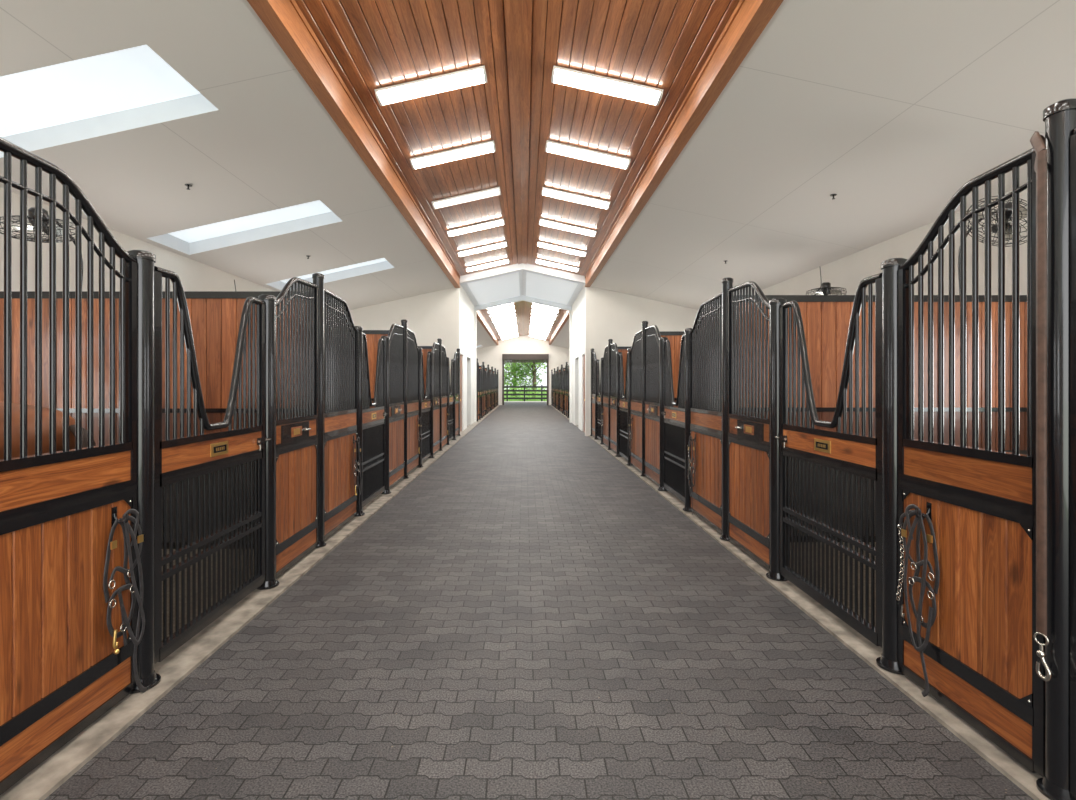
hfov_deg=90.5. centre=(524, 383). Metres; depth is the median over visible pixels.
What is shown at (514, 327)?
fluorescent light
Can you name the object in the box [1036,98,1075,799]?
post
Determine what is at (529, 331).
fluorescent light
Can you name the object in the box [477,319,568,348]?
ceiling
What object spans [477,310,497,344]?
ceiling beam
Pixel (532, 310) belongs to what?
fluorescent light
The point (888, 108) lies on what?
ceiling
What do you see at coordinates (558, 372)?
post
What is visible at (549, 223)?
fluorescent light
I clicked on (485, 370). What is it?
post
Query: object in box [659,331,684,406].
wall
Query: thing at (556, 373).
panel
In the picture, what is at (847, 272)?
wall
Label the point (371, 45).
ceiling wood
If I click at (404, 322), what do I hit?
post
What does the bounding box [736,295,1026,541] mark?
wall
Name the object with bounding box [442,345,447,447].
panel
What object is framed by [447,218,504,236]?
fluorescent light
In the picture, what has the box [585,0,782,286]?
ceiling beam
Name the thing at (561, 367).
panel
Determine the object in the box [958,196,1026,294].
fan
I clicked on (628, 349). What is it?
post
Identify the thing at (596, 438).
post
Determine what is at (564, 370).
post
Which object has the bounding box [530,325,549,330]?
fluorescent light
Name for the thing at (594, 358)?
panel
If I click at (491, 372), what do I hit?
post
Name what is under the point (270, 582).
post
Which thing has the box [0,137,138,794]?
panel
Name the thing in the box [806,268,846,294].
fan
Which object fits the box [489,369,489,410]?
panel
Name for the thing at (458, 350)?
post
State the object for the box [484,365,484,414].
panel
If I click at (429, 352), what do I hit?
post
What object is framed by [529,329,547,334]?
fluorescent light
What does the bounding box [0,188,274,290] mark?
wall
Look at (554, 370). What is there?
panel
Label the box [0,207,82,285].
fan
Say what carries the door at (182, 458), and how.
attached to the post at (148, 677)
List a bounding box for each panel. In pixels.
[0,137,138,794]
[275,277,318,578]
[324,289,357,540]
[388,323,404,488]
[407,328,418,475]
[431,342,439,454]
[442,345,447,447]
[454,352,458,437]
[478,363,479,419]
[481,364,483,415]
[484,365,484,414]
[487,367,488,411]
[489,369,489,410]
[553,374,553,405]
[554,370,555,406]
[556,373,556,407]
[557,369,558,408]
[560,368,560,411]
[561,367,562,411]
[565,365,565,414]
[566,364,568,416]
[592,352,596,437]
[603,346,607,446]
[610,343,617,453]
[630,330,641,472]
[644,325,660,486]
[689,292,721,534]
[727,281,769,570]
[897,148,1044,776]
[1070,127,1075,799]
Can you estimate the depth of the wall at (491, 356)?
39.20 m
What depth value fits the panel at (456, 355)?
15.24 m
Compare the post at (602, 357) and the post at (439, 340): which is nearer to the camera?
the post at (439, 340)
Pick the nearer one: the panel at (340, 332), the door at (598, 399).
the panel at (340, 332)
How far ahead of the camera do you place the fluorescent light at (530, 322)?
30.09 m
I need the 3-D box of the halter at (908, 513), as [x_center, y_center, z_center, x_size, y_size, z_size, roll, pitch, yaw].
[1.951,1.049,2.657,0.073,0.938,0.275,0,0,0]
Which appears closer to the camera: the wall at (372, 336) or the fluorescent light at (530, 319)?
the wall at (372, 336)
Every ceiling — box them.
[0,0,1075,309]
[461,271,583,305]
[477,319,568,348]
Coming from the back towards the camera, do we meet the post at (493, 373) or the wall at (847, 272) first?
the post at (493, 373)
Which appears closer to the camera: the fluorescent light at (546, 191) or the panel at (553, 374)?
the fluorescent light at (546, 191)
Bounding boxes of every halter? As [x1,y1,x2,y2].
[103,506,148,692]
[352,435,361,515]
[417,416,421,467]
[446,407,448,433]
[601,408,603,443]
[629,416,632,466]
[687,434,695,514]
[896,502,939,696]
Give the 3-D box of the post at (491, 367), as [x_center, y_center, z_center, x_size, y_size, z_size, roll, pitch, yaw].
[-1.950,0.242,32.010,0.143,2.570,0.143,0,0,0]
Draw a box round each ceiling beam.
[247,0,459,287]
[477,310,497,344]
[549,310,568,344]
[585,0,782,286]
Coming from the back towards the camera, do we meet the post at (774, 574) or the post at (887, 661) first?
the post at (774, 574)
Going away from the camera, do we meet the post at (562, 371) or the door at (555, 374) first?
the post at (562, 371)
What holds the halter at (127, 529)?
attached to the panel at (60, 670)
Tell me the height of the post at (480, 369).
2.200 m
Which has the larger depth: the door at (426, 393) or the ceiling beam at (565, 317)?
the ceiling beam at (565, 317)
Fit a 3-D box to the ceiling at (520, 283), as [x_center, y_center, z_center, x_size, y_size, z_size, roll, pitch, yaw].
[-0.100,-2.800,18.700,11.000,1.500,5.800,0,0,0]
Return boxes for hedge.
[504,388,546,400]
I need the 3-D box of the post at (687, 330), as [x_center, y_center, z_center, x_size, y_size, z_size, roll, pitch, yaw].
[2.000,0.427,6.450,0.167,2.200,0.167,0,0,0]
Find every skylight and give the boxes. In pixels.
[0,45,218,157]
[147,200,341,254]
[266,258,394,289]
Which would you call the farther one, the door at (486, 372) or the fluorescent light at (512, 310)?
the door at (486, 372)
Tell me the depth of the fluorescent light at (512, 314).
26.20 m
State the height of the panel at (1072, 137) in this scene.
2.441 m
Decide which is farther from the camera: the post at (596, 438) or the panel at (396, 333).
the post at (596, 438)
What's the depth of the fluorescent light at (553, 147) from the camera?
7.69 m
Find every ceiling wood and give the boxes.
[295,0,739,275]
[480,301,565,340]
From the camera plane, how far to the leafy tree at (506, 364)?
60.52 m
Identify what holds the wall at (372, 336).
on the floor
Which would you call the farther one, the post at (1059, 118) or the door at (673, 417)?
the door at (673, 417)
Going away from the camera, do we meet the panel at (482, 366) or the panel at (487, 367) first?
the panel at (482, 366)
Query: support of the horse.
on the floor
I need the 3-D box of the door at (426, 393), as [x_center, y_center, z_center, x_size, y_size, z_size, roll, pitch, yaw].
[-1.940,0.424,10.440,0.069,2.093,1.180,0,0,0]
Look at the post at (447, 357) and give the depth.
13.37 m
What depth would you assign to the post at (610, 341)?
12.36 m
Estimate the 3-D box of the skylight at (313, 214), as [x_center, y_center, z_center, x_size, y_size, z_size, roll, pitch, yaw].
[-4.240,-2.497,8.250,2.520,0.754,1.000,0,0,0]
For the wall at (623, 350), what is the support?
on the floor
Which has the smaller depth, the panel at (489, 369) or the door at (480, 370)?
the door at (480, 370)
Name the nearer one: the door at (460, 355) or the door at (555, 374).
the door at (460, 355)
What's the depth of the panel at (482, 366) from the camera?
25.07 m
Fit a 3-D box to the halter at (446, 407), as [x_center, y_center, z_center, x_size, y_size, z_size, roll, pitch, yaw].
[-1.901,1.060,13.257,0.073,0.960,0.289,0,0,0]
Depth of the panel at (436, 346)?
11.70 m
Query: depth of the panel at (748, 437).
4.72 m
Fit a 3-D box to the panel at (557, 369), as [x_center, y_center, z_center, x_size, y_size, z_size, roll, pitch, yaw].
[1.988,0.290,31.450,0.083,2.441,1.020,0,0,0]
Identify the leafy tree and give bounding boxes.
[504,363,538,396]
[504,363,546,393]
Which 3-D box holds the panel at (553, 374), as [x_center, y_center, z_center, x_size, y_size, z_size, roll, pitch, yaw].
[2.000,0.290,35.990,0.060,2.441,1.020,0,0,0]
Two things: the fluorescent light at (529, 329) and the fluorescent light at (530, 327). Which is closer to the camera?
the fluorescent light at (530, 327)
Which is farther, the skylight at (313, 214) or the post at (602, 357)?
the post at (602, 357)
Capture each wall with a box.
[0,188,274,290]
[0,291,287,548]
[349,263,697,435]
[362,330,388,407]
[418,346,431,388]
[460,285,584,430]
[477,335,568,404]
[618,347,631,398]
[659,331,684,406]
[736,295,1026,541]
[751,189,1026,294]
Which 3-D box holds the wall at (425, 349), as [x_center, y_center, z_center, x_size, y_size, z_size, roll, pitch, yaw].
[-3.775,0.340,12.240,3.530,2.420,0.064,0,0,0]
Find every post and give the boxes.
[127,250,160,693]
[257,294,278,589]
[312,273,325,547]
[355,326,364,516]
[381,336,390,493]
[401,319,408,478]
[418,347,422,467]
[427,351,434,457]
[437,338,442,450]
[447,357,449,444]
[451,359,455,439]
[456,349,460,435]
[477,358,477,421]
[480,369,482,417]
[485,370,485,414]
[486,371,487,413]
[490,372,490,410]
[491,367,492,408]
[491,372,491,409]
[493,373,493,408]
[494,368,495,406]
[494,374,494,407]
[496,374,496,405]
[497,374,497,405]
[551,370,552,404]
[558,372,558,409]
[562,371,563,413]
[564,370,564,414]
[590,349,593,435]
[594,360,598,439]
[600,357,602,443]
[607,339,612,449]
[616,352,621,456]
[626,348,630,465]
[641,321,647,476]
[658,337,667,490]
[683,328,691,511]
[720,277,732,540]
[766,298,787,580]
[876,258,906,674]
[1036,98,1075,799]
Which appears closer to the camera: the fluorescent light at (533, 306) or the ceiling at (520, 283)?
the ceiling at (520, 283)
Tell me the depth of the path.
47.82 m
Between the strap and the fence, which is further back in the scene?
the fence
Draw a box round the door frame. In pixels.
[502,354,548,404]
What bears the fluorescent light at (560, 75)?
attached to the ceiling wood at (371, 45)
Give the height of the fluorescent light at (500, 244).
0.360 m
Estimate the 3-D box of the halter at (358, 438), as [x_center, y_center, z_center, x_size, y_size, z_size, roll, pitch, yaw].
[-1.901,1.060,6.077,0.073,0.960,0.289,0,0,0]
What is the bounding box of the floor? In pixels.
[45,402,1033,799]
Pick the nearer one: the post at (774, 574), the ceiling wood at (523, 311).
the post at (774, 574)
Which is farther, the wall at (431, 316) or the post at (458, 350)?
the wall at (431, 316)
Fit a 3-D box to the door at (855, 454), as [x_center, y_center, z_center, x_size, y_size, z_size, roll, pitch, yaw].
[1.990,0.424,3.545,0.069,2.093,1.270,0,0,0]
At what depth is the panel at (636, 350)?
9.44 m
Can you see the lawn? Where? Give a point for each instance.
(504, 392)
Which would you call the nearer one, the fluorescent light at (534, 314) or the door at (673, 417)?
the door at (673, 417)
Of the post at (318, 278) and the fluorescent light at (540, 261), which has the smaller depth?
the post at (318, 278)
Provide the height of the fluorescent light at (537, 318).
0.360 m
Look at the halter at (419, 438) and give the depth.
9.62 m
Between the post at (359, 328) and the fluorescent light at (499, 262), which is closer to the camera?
the post at (359, 328)
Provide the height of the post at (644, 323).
2.570 m
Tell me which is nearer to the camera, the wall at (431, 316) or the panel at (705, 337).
the panel at (705, 337)
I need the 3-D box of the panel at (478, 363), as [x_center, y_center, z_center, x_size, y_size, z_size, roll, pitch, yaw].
[-1.950,0.290,22.310,0.060,2.441,1.020,0,0,0]
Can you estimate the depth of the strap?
1.98 m
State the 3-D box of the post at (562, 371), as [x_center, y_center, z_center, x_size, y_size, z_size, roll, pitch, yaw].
[2.000,0.427,27.470,0.167,2.200,0.167,0,0,0]
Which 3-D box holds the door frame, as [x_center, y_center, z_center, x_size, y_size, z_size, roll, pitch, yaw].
[0.070,-0.325,39.140,3.400,3.750,0.280,0,0,0]
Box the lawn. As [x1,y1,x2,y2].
[504,392,546,400]
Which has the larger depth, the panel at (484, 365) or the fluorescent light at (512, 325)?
the fluorescent light at (512, 325)
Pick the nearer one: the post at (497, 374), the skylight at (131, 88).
the skylight at (131, 88)
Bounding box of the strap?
[1030,131,1051,681]
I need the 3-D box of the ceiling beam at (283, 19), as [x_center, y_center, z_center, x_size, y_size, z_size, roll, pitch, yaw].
[-1.982,-3.014,6.100,0.155,0.335,19.400,0,0,0]
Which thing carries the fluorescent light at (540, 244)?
attached to the ceiling wood at (371, 45)
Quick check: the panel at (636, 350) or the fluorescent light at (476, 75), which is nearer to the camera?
the fluorescent light at (476, 75)
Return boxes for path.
[504,401,546,401]
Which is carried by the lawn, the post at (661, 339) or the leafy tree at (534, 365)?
the leafy tree at (534, 365)
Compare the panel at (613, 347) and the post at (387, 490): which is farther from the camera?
the panel at (613, 347)
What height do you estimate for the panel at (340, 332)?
2.441 m
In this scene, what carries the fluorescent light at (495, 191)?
attached to the ceiling wood at (371, 45)
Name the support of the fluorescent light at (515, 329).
hanging from the ceiling at (888, 108)
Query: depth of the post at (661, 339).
7.63 m
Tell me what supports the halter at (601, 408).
hanging from the panel at (605, 358)
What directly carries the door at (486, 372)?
attached to the post at (485, 370)
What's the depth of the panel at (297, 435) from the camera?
4.53 m
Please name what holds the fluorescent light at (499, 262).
attached to the ceiling wood at (371, 45)
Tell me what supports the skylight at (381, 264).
attached to the ceiling at (888, 108)
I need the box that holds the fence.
[504,385,546,400]
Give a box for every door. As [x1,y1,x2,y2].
[154,266,270,663]
[362,332,387,507]
[422,353,431,461]
[449,361,454,440]
[460,355,584,431]
[480,370,481,417]
[486,372,486,412]
[555,374,555,406]
[563,372,563,412]
[568,371,568,416]
[596,361,600,440]
[618,352,627,460]
[661,334,684,502]
[774,273,881,647]
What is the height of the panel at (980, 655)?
2.440 m
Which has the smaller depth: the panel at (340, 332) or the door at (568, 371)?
the panel at (340, 332)
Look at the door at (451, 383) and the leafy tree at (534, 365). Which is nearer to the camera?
the door at (451, 383)
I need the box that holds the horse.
[0,402,95,459]
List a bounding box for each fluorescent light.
[374,66,486,105]
[410,140,495,169]
[432,187,500,209]
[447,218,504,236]
[457,241,506,256]
[465,258,509,271]
[487,305,514,312]
[489,309,514,316]
[491,313,515,319]
[493,316,515,322]
[494,319,516,325]
[495,322,516,327]
[497,325,516,330]
[498,327,517,332]
[499,329,517,334]
[529,327,548,332]
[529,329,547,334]
[529,331,547,335]
[530,316,553,322]
[530,319,552,325]
[530,322,550,327]
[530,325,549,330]
[531,305,558,312]
[531,309,556,316]
[531,313,555,319]
[535,258,578,271]
[537,241,586,256]
[539,218,596,236]
[541,187,610,209]
[545,140,630,169]
[551,65,663,105]
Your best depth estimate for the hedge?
51.24 m
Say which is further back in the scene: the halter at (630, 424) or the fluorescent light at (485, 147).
the halter at (630, 424)
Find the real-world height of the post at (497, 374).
2.200 m
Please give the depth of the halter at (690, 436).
6.17 m
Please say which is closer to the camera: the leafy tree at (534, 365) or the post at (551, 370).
the post at (551, 370)
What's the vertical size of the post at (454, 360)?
2.200 m
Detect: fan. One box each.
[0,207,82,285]
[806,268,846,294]
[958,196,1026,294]
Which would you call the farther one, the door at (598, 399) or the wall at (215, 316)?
the door at (598, 399)
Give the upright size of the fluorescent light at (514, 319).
0.360 m
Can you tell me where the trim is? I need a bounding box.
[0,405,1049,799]
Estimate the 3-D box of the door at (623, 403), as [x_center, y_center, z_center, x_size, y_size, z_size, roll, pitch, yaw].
[1.990,0.424,10.640,0.069,2.093,1.160,0,0,0]
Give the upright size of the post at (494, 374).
2.200 m
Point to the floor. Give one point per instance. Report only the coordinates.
(528, 617)
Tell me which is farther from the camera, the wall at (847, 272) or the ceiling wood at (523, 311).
the ceiling wood at (523, 311)
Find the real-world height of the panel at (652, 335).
2.441 m
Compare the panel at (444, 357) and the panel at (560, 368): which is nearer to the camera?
the panel at (444, 357)
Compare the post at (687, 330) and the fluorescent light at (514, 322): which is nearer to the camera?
the post at (687, 330)
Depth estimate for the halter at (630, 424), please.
9.72 m
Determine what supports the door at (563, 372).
attached to the post at (564, 370)
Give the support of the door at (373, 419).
attached to the post at (359, 328)

